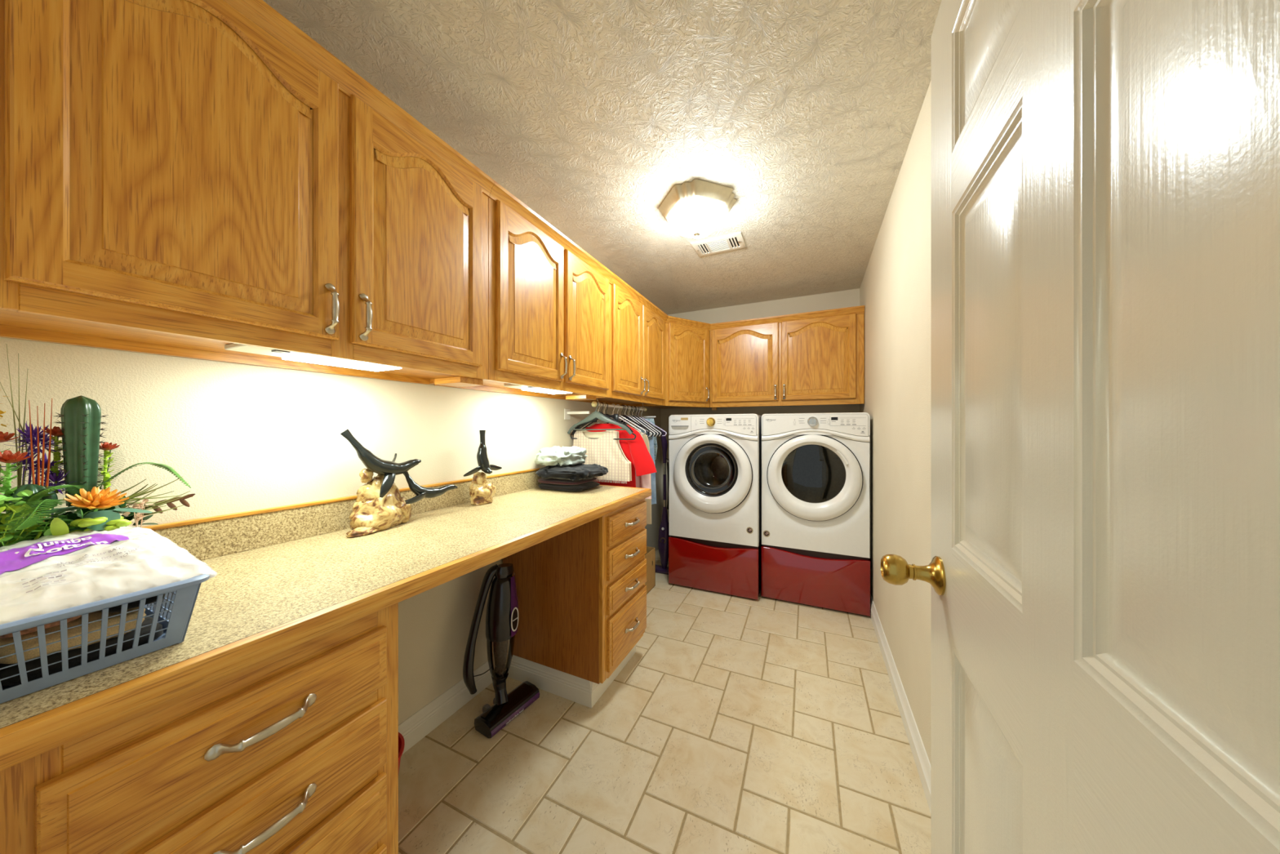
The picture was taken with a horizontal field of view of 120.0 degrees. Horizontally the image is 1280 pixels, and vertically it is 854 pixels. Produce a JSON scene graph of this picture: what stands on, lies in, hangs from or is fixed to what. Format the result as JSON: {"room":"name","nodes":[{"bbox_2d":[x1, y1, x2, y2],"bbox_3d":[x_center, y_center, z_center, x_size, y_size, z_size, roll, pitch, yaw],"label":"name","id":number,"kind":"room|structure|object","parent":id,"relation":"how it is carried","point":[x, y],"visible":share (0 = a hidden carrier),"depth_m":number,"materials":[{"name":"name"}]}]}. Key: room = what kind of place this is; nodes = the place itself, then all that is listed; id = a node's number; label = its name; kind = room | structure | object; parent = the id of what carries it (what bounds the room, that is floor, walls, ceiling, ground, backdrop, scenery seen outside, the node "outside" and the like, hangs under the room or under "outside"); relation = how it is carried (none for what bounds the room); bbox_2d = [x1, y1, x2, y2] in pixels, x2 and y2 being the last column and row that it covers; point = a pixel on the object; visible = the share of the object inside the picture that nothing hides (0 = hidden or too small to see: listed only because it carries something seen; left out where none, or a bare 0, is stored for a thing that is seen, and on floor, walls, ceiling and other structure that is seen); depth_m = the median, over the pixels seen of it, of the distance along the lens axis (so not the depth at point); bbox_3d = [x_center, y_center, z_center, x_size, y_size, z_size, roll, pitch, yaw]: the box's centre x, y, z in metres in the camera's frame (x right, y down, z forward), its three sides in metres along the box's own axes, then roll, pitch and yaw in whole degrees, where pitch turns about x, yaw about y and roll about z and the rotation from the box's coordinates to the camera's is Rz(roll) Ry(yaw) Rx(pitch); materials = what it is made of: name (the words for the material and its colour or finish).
{"room":"laundry room","nodes":[
{"label":"laundry room","id":0,"kind":"room"},
{"bbox_2d":[0,337,661,724],"bbox_3d":[-0.583,0.040,2.263,0.100,2.420,3.790,0,0,25],"label":"wall","id":1,"kind":"structure","parent":0,"point":[243,437],"depth_m":1.12,"materials":[{"name":"paint"}]},
{"bbox_2d":[0,0,494,386],"bbox_3d":[-0.904,-0.539,1.003,0.380,0.761,0.986,0,0,25],"label":"upper cabinet","id":2,"kind":"object","parent":1,"relation":"attached to","point":[189,179],"visible":1,"depth_m":0.76,"materials":[{"name":"brown wood"}]},
{"bbox_2d":[224,343,401,371],"bbox_3d":[-0.856,-0.188,1.008,0.147,0.019,0.341,0,0,25],"label":"light","id":3,"kind":"object","parent":2,"relation":"attached to","point":[286,355],"visible":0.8,"depth_m":0.96,"materials":[{"name":"white plastic"}]},
{"bbox_2d":[271,349,290,353],"bbox_3d":[-0.869,-0.184,0.894,0.030,0.004,0.025,0,0,25],"label":"switch","id":4,"kind":"object","parent":3,"relation":"attached to","point":[272,350],"depth_m":0.89,"materials":[{"name":"black plastic"}]},
{"bbox_2d":[153,470,542,559],"bbox_3d":[-0.890,0.292,1.464,0.016,0.096,1.837,0,0,25],"label":"backsplash","id":5,"kind":"structure","parent":1,"relation":"attached to","point":[213,539],"depth_m":1.10,"materials":[{"name":"laminate"}]},
{"bbox_2d":[398,656,494,754],"bbox_3d":[-0.887,1.194,1.477,0.014,0.112,0.868,0,0,25],"label":"baseboard","id":6,"kind":"structure","parent":1,"relation":"attached to","point":[416,726],"depth_m":1.56,"materials":[{"name":"white wood"}]},
{"bbox_2d":[431,181,613,400],"bbox_3d":[-0.502,-0.539,1.865,0.380,0.761,0.913,0,0,25],"label":"upper cabinet","id":7,"kind":"object","parent":1,"relation":"attached to","point":[548,297],"visible":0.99,"depth_m":1.65,"materials":[{"name":"brown wood"}]},
{"bbox_2d":[503,383,571,394],"bbox_3d":[-0.483,-0.188,1.807,0.147,0.019,0.340,0,0,25],"label":"light","id":8,"kind":"object","parent":7,"relation":"attached to","point":[510,385],"visible":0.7,"depth_m":1.75,"materials":[{"name":"white plastic"}]},
{"bbox_2d":[564,398,646,419],"bbox_3d":[-0.218,-0.123,2.629,0.252,0.146,0.775,0,0,25],"label":"clothes rod","id":9,"kind":"object","parent":1,"relation":"attached to","point":[567,412],"visible":0.96,"depth_m":2.36,"materials":[{"name":"white wood"}]},
{"bbox_2d":[567,401,632,435],"bbox_3d":[-0.262,-0.057,2.279,0.465,0.203,0.041,0,0,25],"label":"hanger","id":10,"kind":"object","parent":9,"relation":"hanging from","point":[599,415],"visible":0.85,"depth_m":2.26,"materials":[{"name":"grey plastic"}]},
{"bbox_2d":[582,403,622,428],"bbox_3d":[-0.217,-0.054,2.374,0.411,0.208,0.008,0,0,25],"label":"clothes hanger","id":11,"kind":"object","parent":9,"relation":"hanging from","point":[606,403],"visible":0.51,"depth_m":2.37,"materials":[{"name":"black plastic"}]},
{"bbox_2d":[585,423,656,487],"bbox_3d":[-0.161,0.214,2.348,0.579,0.479,0.052,0,0,25],"label":"shirt","id":12,"kind":"object","parent":11,"relation":"hanging from","point":[636,451],"visible":0.41,"depth_m":2.28,"materials":[{"name":"fabric"}]},
{"bbox_2d":[571,402,633,435],"bbox_3d":[-0.249,-0.054,2.306,0.455,0.209,0.041,0,0,27],"label":"hanger","id":13,"kind":"object","parent":9,"relation":"hanging from","point":[594,419],"visible":0.52,"depth_m":2.29,"materials":[{"name":"grey plastic"}]},
{"bbox_2d":[570,402,635,439],"bbox_3d":[-0.241,-0.041,2.323,0.482,0.234,0.009,0,0,25],"label":"clothes hanger","id":14,"kind":"object","parent":9,"relation":"hanging from","point":[571,437],"visible":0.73,"depth_m":2.28,"materials":[{"name":"black plastic"}]},
{"bbox_2d":[573,430,631,483],"bbox_3d":[-0.252,0.175,2.329,0.421,0.326,0.057,0,0,25],"label":"tweed top","id":15,"kind":"object","parent":14,"relation":"hanging from","point":[606,451],"visible":0.75,"depth_m":2.30,"materials":[{"name":"beige fabric"}]},
{"bbox_2d":[591,402,618,422],"bbox_3d":[-0.227,-0.095,2.350,0.204,0.125,0.018,0,0,25],"label":"hanger","id":16,"kind":"object","parent":9,"relation":"hanging from","point":[615,416],"visible":0.62,"depth_m":2.31,"materials":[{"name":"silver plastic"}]},
{"bbox_2d":[597,404,640,433],"bbox_3d":[-0.178,-0.054,2.458,0.411,0.208,0.008,0,0,25],"label":"clothes hanger","id":17,"kind":"object","parent":9,"relation":"hanging from","point":[611,404],"visible":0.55,"depth_m":2.42,"materials":[{"name":"white plastic"}]},
{"bbox_2d":[635,471,651,498],"bbox_3d":[-0.142,0.312,2.437,0.484,0.644,0.045,0,0,26],"label":"blouse","id":18,"kind":"object","parent":17,"relation":"hanging from","point":[642,481],"visible":0.04,"depth_m":2.33,"materials":[{"name":"pink fabric"}]},
{"bbox_2d":[602,404,645,435],"bbox_3d":[-0.151,-0.054,2.516,0.421,0.208,0.008,0,0,25],"label":"clothes hanger","id":19,"kind":"object","parent":9,"relation":"hanging from","point":[617,404],"visible":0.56,"depth_m":2.47,"materials":[{"name":"white plastic"}]},
{"bbox_2d":[606,404,649,435],"bbox_3d":[-0.126,-0.054,2.571,0.421,0.208,0.008,0,0,25],"label":"clothes hanger","id":20,"kind":"object","parent":9,"relation":"hanging from","point":[620,405],"visible":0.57,"depth_m":2.53,"materials":[{"name":"black plastic"}]},
{"bbox_2d":[635,429,651,524],"bbox_3d":[-0.115,0.322,2.564,0.425,0.664,0.045,0,0,25],"label":"beige top","id":21,"kind":"object","parent":20,"relation":"hanging from","point":[645,437],"visible":0.12,"depth_m":2.48,"materials":[{"name":"fabric"}]},
{"bbox_2d":[619,404,649,436],"bbox_3d":[-0.116,-0.046,2.592,0.401,0.223,0.008,0,0,25],"label":"clothes hanger","id":22,"kind":"object","parent":9,"relation":"hanging from","point":[623,405],"visible":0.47,"depth_m":2.55,"materials":[{"name":"plastic"}]},
{"bbox_2d":[618,404,652,436],"bbox_3d":[-0.105,-0.046,2.614,0.411,0.223,0.008,0,0,25],"label":"clothes hanger","id":23,"kind":"object","parent":9,"relation":"hanging from","point":[624,405],"visible":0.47,"depth_m":2.59,"materials":[{"name":"white plastic"}]},
{"bbox_2d":[618,405,653,436],"bbox_3d":[-0.097,-0.046,2.632,0.421,0.223,0.008,0,0,25],"label":"clothes hanger","id":24,"kind":"object","parent":9,"relation":"hanging from","point":[625,406],"visible":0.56,"depth_m":2.59,"materials":[{"name":"plastic"}]},
{"bbox_2d":[647,434,656,504],"bbox_3d":[-0.051,0.312,2.630,0.365,0.524,0.032,0,0,26],"label":"jeans","id":25,"kind":"object","parent":24,"relation":"hanging from","point":[651,440],"visible":0.11,"depth_m":2.55,"materials":[{"name":"fabric"}]},
{"bbox_2d":[619,405,654,436],"bbox_3d":[-0.080,-0.046,2.669,0.411,0.223,0.009,0,0,26],"label":"clothes hanger","id":26,"kind":"object","parent":9,"relation":"hanging from","point":[628,406],"visible":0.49,"depth_m":2.64,"materials":[{"name":"white plastic"}]},
{"bbox_2d":[621,405,656,436],"bbox_3d":[-0.071,-0.046,2.687,0.421,0.223,0.009,0,0,26],"label":"clothes hanger","id":27,"kind":"object","parent":9,"relation":"hanging from","point":[630,406],"visible":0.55,"depth_m":2.63,"materials":[{"name":"white plastic"}]},
{"bbox_2d":[621,405,657,434],"bbox_3d":[-0.063,-0.046,2.705,0.401,0.223,0.009,0,0,24],"label":"clothes hanger","id":28,"kind":"object","parent":9,"relation":"hanging from","point":[631,406],"visible":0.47,"depth_m":2.70,"materials":[{"name":"white plastic"}]},
{"bbox_2d":[622,405,657,436],"bbox_3d":[-0.055,-0.046,2.723,0.411,0.223,0.008,0,0,26],"label":"clothes hanger","id":29,"kind":"object","parent":9,"relation":"hanging from","point":[633,406],"visible":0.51,"depth_m":2.68,"materials":[{"name":"white plastic"}]},
{"bbox_2d":[623,406,660,436],"bbox_3d":[-0.046,-0.046,2.741,0.421,0.223,0.008,0,0,25],"label":"clothes hanger","id":30,"kind":"object","parent":9,"relation":"hanging from","point":[633,406],"visible":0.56,"depth_m":2.69,"materials":[{"name":"white plastic"}]},
{"bbox_2d":[624,406,661,435],"bbox_3d":[-0.029,-0.046,2.777,0.411,0.223,0.008,0,0,27],"label":"clothes hanger","id":31,"kind":"object","parent":9,"relation":"hanging from","point":[636,406],"visible":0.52,"depth_m":2.73,"materials":[{"name":"white plastic"}]},
{"bbox_2d":[626,406,662,435],"bbox_3d":[-0.021,-0.046,2.796,0.421,0.223,0.008,0,0,25],"label":"clothes hanger","id":32,"kind":"object","parent":9,"relation":"hanging from","point":[637,406],"visible":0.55,"depth_m":2.75,"materials":[{"name":"white plastic"}]},
{"bbox_2d":[625,406,666,435],"bbox_3d":[-0.012,-0.046,2.814,0.461,0.223,0.008,0,0,25],"label":"clothes hanger","id":33,"kind":"object","parent":9,"relation":"hanging from","point":[638,406],"visible":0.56,"depth_m":2.75,"materials":[{"name":"white plastic"}]},
{"bbox_2d":[640,407,655,417],"bbox_3d":[0.038,-0.117,2.851,0.180,0.082,0.007,0,0,25],"label":"hanger","id":34,"kind":"object","parent":9,"relation":"hanging from","point":[640,407],"visible":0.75,"depth_m":2.85,"materials":[{"name":"white plastic"}]},
{"bbox_2d":[635,417,657,459],"bbox_3d":[0.045,0.092,2.848,0.194,0.324,0.035,0,0,25],"label":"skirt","id":35,"kind":"object","parent":34,"relation":"hanging from","point":[651,420],"visible":0.23,"depth_m":2.82,"materials":[{"name":"fabric"}]},
{"bbox_2d":[565,273,668,406],"bbox_3d":[-0.112,-0.548,2.702,0.380,0.744,0.932,0,0,25],"label":"upper cabinet","id":36,"kind":"object","parent":1,"relation":"attached to","point":[637,326],"visible":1,"depth_m":2.52,"materials":[{"name":"brown wood"}]},
{"bbox_2d":[646,315,710,408],"bbox_3d":[0.346,-0.550,3.397,0.624,0.740,0.746,0,0,25],"label":"upper cabinet","id":37,"kind":"object","parent":1,"relation":"attached to","point":[686,340],"visible":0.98,"depth_m":3.17,"materials":[{"name":"brown wood"}]},
{"bbox_2d":[262,0,941,315],"bbox_3d":[0.276,-1.210,1.863,1.997,0.080,3.790,0,0,25],"label":"ceiling","id":38,"kind":"structure","parent":0,"point":[589,113],"depth_m":1.34,"materials":[{"name":"white paint"}]},
{"bbox_2d":[658,178,736,238],"bbox_3d":[0.298,-1.080,1.935,0.353,0.180,0.353,0,0,-20],"label":"ceiling lamp","id":39,"kind":"object","parent":38,"relation":"attached to","point":[700,208],"visible":1,"depth_m":1.83,"materials":[{"name":"white glass"}]},
{"bbox_2d":[690,231,746,256],"bbox_3d":[0.504,-1.163,2.366,0.315,0.014,0.205,0,0,25],"label":"ceiling vent","id":40,"kind":"object","parent":38,"relation":"in","point":[731,242],"visible":1,"depth_m":2.35,"materials":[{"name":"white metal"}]},
{"bbox_2d":[398,549,931,853],"bbox_3d":[-0.060,1.275,1.142,1.837,0.050,5.220,0,0,25],"label":"floor","id":41,"kind":"structure","parent":0,"point":[734,724],"depth_m":1.41,"materials":[{"name":"tile"}]},
{"bbox_2d":[0,602,398,853],"bbox_3d":[-0.880,0.816,0.716,0.637,0.868,0.485,0,0,25],"label":"base cabinet","id":42,"kind":"object","parent":41,"relation":"on","point":[293,750],"visible":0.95,"depth_m":0.59,"materials":[{"name":"brown wood"}]},
{"bbox_2d":[0,467,651,770],"bbox_3d":[-0.611,0.306,1.344,0.624,0.146,1.856,0,0,25],"label":"countertop","id":43,"kind":"structure","parent":42,"relation":"on","point":[289,576],"depth_m":0.88,"materials":[{"name":"laminate"}]},
{"bbox_2d":[0,344,195,546],"bbox_3d":[-1.081,0.095,0.699,0.276,0.490,0.282,0,0,11],"label":"flower arrangement","id":44,"kind":"object","parent":43,"relation":"on","point":[97,509],"visible":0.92,"depth_m":0.69,"materials":[{"name":"green plant"}]},
{"bbox_2d":[0,488,78,546],"bbox_3d":[-1.046,0.168,0.646,0.130,0.139,0.186,0,0,25],"label":"leaves","id":45,"kind":"object","parent":44,"relation":"attached to","point":[18,504],"depth_m":0.63,"materials":[{"name":"green plant"}]},
{"bbox_2d":[0,573,209,703],"bbox_3d":[-0.881,0.289,0.571,0.323,0.102,0.215,0,0,25],"label":"laundry basket","id":46,"kind":"object","parent":43,"relation":"on","point":[178,603],"visible":0.58,"depth_m":0.52,"materials":[{"name":"plastic"}]},
{"bbox_2d":[0,616,163,685],"bbox_3d":[-0.876,0.322,0.566,0.251,0.026,0.150,0,0,25],"label":"folded cloth","id":47,"kind":"object","parent":46,"relation":"in","point":[52,668],"visible":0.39,"depth_m":0.51,"materials":[{"name":"black fabric"}]},
{"bbox_2d":[0,606,146,663],"bbox_3d":[-0.879,0.290,0.563,0.236,0.040,0.134,0,0,25],"label":"folded cloth","id":48,"kind":"object","parent":47,"relation":"on","point":[33,642],"visible":0.3,"depth_m":0.51,"materials":[{"name":"fabric"}]},
{"bbox_2d":[0,614,81,638],"bbox_3d":[-0.887,0.261,0.534,0.233,0.016,0.075,0,0,25],"label":"folded cloth","id":49,"kind":"object","parent":48,"relation":"on","point":[68,620],"visible":0.15,"depth_m":0.48,"materials":[{"name":"fabric"}]},
{"bbox_2d":[99,593,165,613],"bbox_3d":[-0.856,0.264,0.606,0.229,0.022,0.067,0,0,25],"label":"folded cloth","id":50,"kind":"object","parent":48,"relation":"on","point":[153,599],"visible":0.12,"depth_m":0.55,"materials":[{"name":"fabric"}]},
{"bbox_2d":[0,526,217,624],"bbox_3d":[-0.881,0.213,0.587,0.325,0.066,0.212,0,0,25],"label":"bag","id":51,"kind":"object","parent":46,"relation":"in","point":[46,574],"visible":1,"depth_m":0.56,"materials":[{"name":"white plastic"}]},
{"bbox_2d":[21,546,138,592],"bbox_3d":[-0.823,0.205,0.552,0.075,0.026,0.106,0,0,25],"label":"print","id":52,"kind":"object","parent":51,"relation":"attached to","point":[102,563],"depth_m":0.54},
{"bbox_2d":[340,429,457,537],"bbox_3d":[-0.850,0.172,1.325,0.122,0.335,0.387,0,0,25],"label":"sculpture","id":53,"kind":"object","parent":43,"relation":"on","point":[379,505],"visible":1,"depth_m":1.23,"materials":[{"name":"brown wood"}]},
{"bbox_2d":[463,430,502,505],"bbox_3d":[-0.705,0.176,1.667,0.102,0.328,0.212,0,0,42],"label":"sculpture","id":54,"kind":"object","parent":43,"relation":"on","point":[482,491],"visible":1,"depth_m":1.64,"materials":[{"name":"brown wood"}]},
{"bbox_2d":[538,480,599,491],"bbox_3d":[-0.401,0.324,2.095,0.304,0.031,0.268,0,0,25],"label":"trousers","id":55,"kind":"object","parent":43,"relation":"on","point":[588,485],"visible":0.62,"depth_m":2.00,"materials":[{"name":"grey fabric"}]},
{"bbox_2d":[537,476,596,484],"bbox_3d":[-0.411,0.295,2.100,0.286,0.027,0.266,0,0,25],"label":"shirt","id":56,"kind":"object","parent":55,"relation":"on","point":[549,481],"visible":0.67,"depth_m":2.00,"materials":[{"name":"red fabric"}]},
{"bbox_2d":[535,463,608,480],"bbox_3d":[-0.375,0.239,2.078,0.350,0.069,0.328,0,0,25],"label":"jeans","id":57,"kind":"object","parent":56,"relation":"on","point":[579,471],"visible":0.94,"depth_m":1.96,"materials":[{"name":"black fabric"}]},
{"bbox_2d":[534,445,587,466],"bbox_3d":[-0.452,0.156,2.107,0.236,0.102,0.294,0,0,25],"label":"shirt","id":58,"kind":"object","parent":57,"relation":"on","point":[555,455],"visible":1,"depth_m":2.01,"materials":[{"name":"white fabric"}]},
{"bbox_2d":[398,732,404,773],"bbox_3d":[-0.860,1.137,1.142,0.227,0.225,0.224,0,0,25],"label":"bucket","id":59,"kind":"object","parent":41,"relation":"on","point":[401,740],"visible":0.05,"depth_m":1.20,"materials":[{"name":"plastic"}]},
{"bbox_2d":[462,563,539,737],"bbox_3d":[-0.607,0.930,1.631,0.178,0.640,0.284,0,0,31],"label":"stick vacuum","id":60,"kind":"object","parent":41,"relation":"on","point":[502,606],"visible":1,"depth_m":1.61,"materials":[{"name":"black plastic"}]},
{"bbox_2d":[486,635,515,679],"bbox_3d":[-0.620,1.008,1.652,0.122,0.183,0.122,0,0,25],"label":"canister","id":61,"kind":"object","parent":60,"relation":"on","point":[500,646],"depth_m":1.63,"materials":[{"name":"plastic"}]},
{"bbox_2d":[502,498,646,707],"bbox_3d":[-0.309,0.816,1.942,0.637,0.868,0.457,0,0,25],"label":"base cabinet","id":62,"kind":"object","parent":41,"relation":"on","point":[581,590],"visible":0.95,"depth_m":1.73,"materials":[{"name":"brown wood"}]},
{"bbox_2d":[644,546,655,594],"bbox_3d":[-0.088,1.100,2.810,0.286,0.300,0.380,0,0,25],"label":"cardboard box","id":63,"kind":"object","parent":41,"relation":"on","point":[650,555],"visible":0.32,"depth_m":2.84,"materials":[{"name":"brown cardboard"}]},
{"bbox_2d":[655,428,670,574],"bbox_3d":[0.205,0.628,3.209,0.210,1.242,0.110,0,0,25],"label":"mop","id":64,"kind":"object","parent":41,"relation":"on","point":[663,539],"visible":0.65,"depth_m":3.20,"materials":[{"name":"plastic"}]},
{"bbox_2d":[668,535,762,599],"bbox_3d":[0.696,1.054,3.135,0.684,0.391,0.760,0,0,25],"label":"pedestal","id":65,"kind":"object","parent":41,"relation":"on","point":[728,568],"visible":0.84,"depth_m":2.78,"materials":[{"name":"red metal"}]},
{"bbox_2d":[668,413,761,546],"bbox_3d":[0.689,0.379,3.121,0.684,0.958,0.790,0,0,25],"label":"washing machine","id":66,"kind":"object","parent":65,"relation":"on","point":[714,460],"visible":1,"depth_m":2.79,"materials":[{"name":"white metal"}]},
{"bbox_2d":[688,445,736,493],"bbox_3d":[0.560,0.320,2.844,0.382,0.382,0.114,0,0,25],"label":"window","id":67,"kind":"structure","parent":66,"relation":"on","point":[702,450],"depth_m":2.83,"materials":[{"name":"black glass"}]},
{"bbox_2d":[760,544,870,616],"bbox_3d":[1.356,1.054,2.904,0.684,0.391,0.760,0,0,25],"label":"pedestal","id":68,"kind":"object","parent":41,"relation":"on","point":[839,582],"visible":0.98,"depth_m":2.55,"materials":[{"name":"red metal"}]},
{"bbox_2d":[760,412,870,558],"bbox_3d":[1.349,0.379,2.890,0.684,0.958,0.790,0,0,25],"label":"dryer","id":69,"kind":"object","parent":68,"relation":"on","point":[815,467],"visible":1,"depth_m":2.54,"materials":[{"name":"white metal"}]},
{"bbox_2d":[661,288,859,519],"bbox_3d":[1.056,0.040,3.535,1.797,2.420,0.100,0,0,25],"label":"wall","id":70,"kind":"structure","parent":0,"point":[848,298],"depth_m":3.43,"materials":[{"name":"paint"}]},
{"bbox_2d":[709,305,864,409],"bbox_3d":[1.224,-0.539,3.189,1.192,0.761,0.380,0,0,25],"label":"upper cabinet","id":71,"kind":"object","parent":70,"relation":"attached to","point":[815,357],"visible":1,"depth_m":3.02,"materials":[{"name":"brown wood"}]},
{"bbox_2d":[859,80,931,765],"bbox_3d":[1.136,0.040,1.462,0.100,2.420,3.790,0,0,25],"label":"wall","id":72,"kind":"structure","parent":0,"point":[895,288],"depth_m":1.58,"materials":[{"name":"paint"}]},
{"bbox_2d":[870,593,931,813],"bbox_3d":[1.091,1.194,1.500,0.014,0.112,3.560,0,0,25],"label":"baseboard","id":73,"kind":"structure","parent":72,"relation":"attached to","point":[922,763],"depth_m":1.53,"materials":[{"name":"white wood"}]},
{"bbox_2d":[880,0,1279,853],"bbox_3d":[0.374,0.236,0.366,0.126,2.012,0.830,0,0,25],"label":"door","id":74,"kind":"structure","parent":72,"relation":"in","point":[1103,572],"depth_m":0.30,"materials":[{"name":"beige paint"}]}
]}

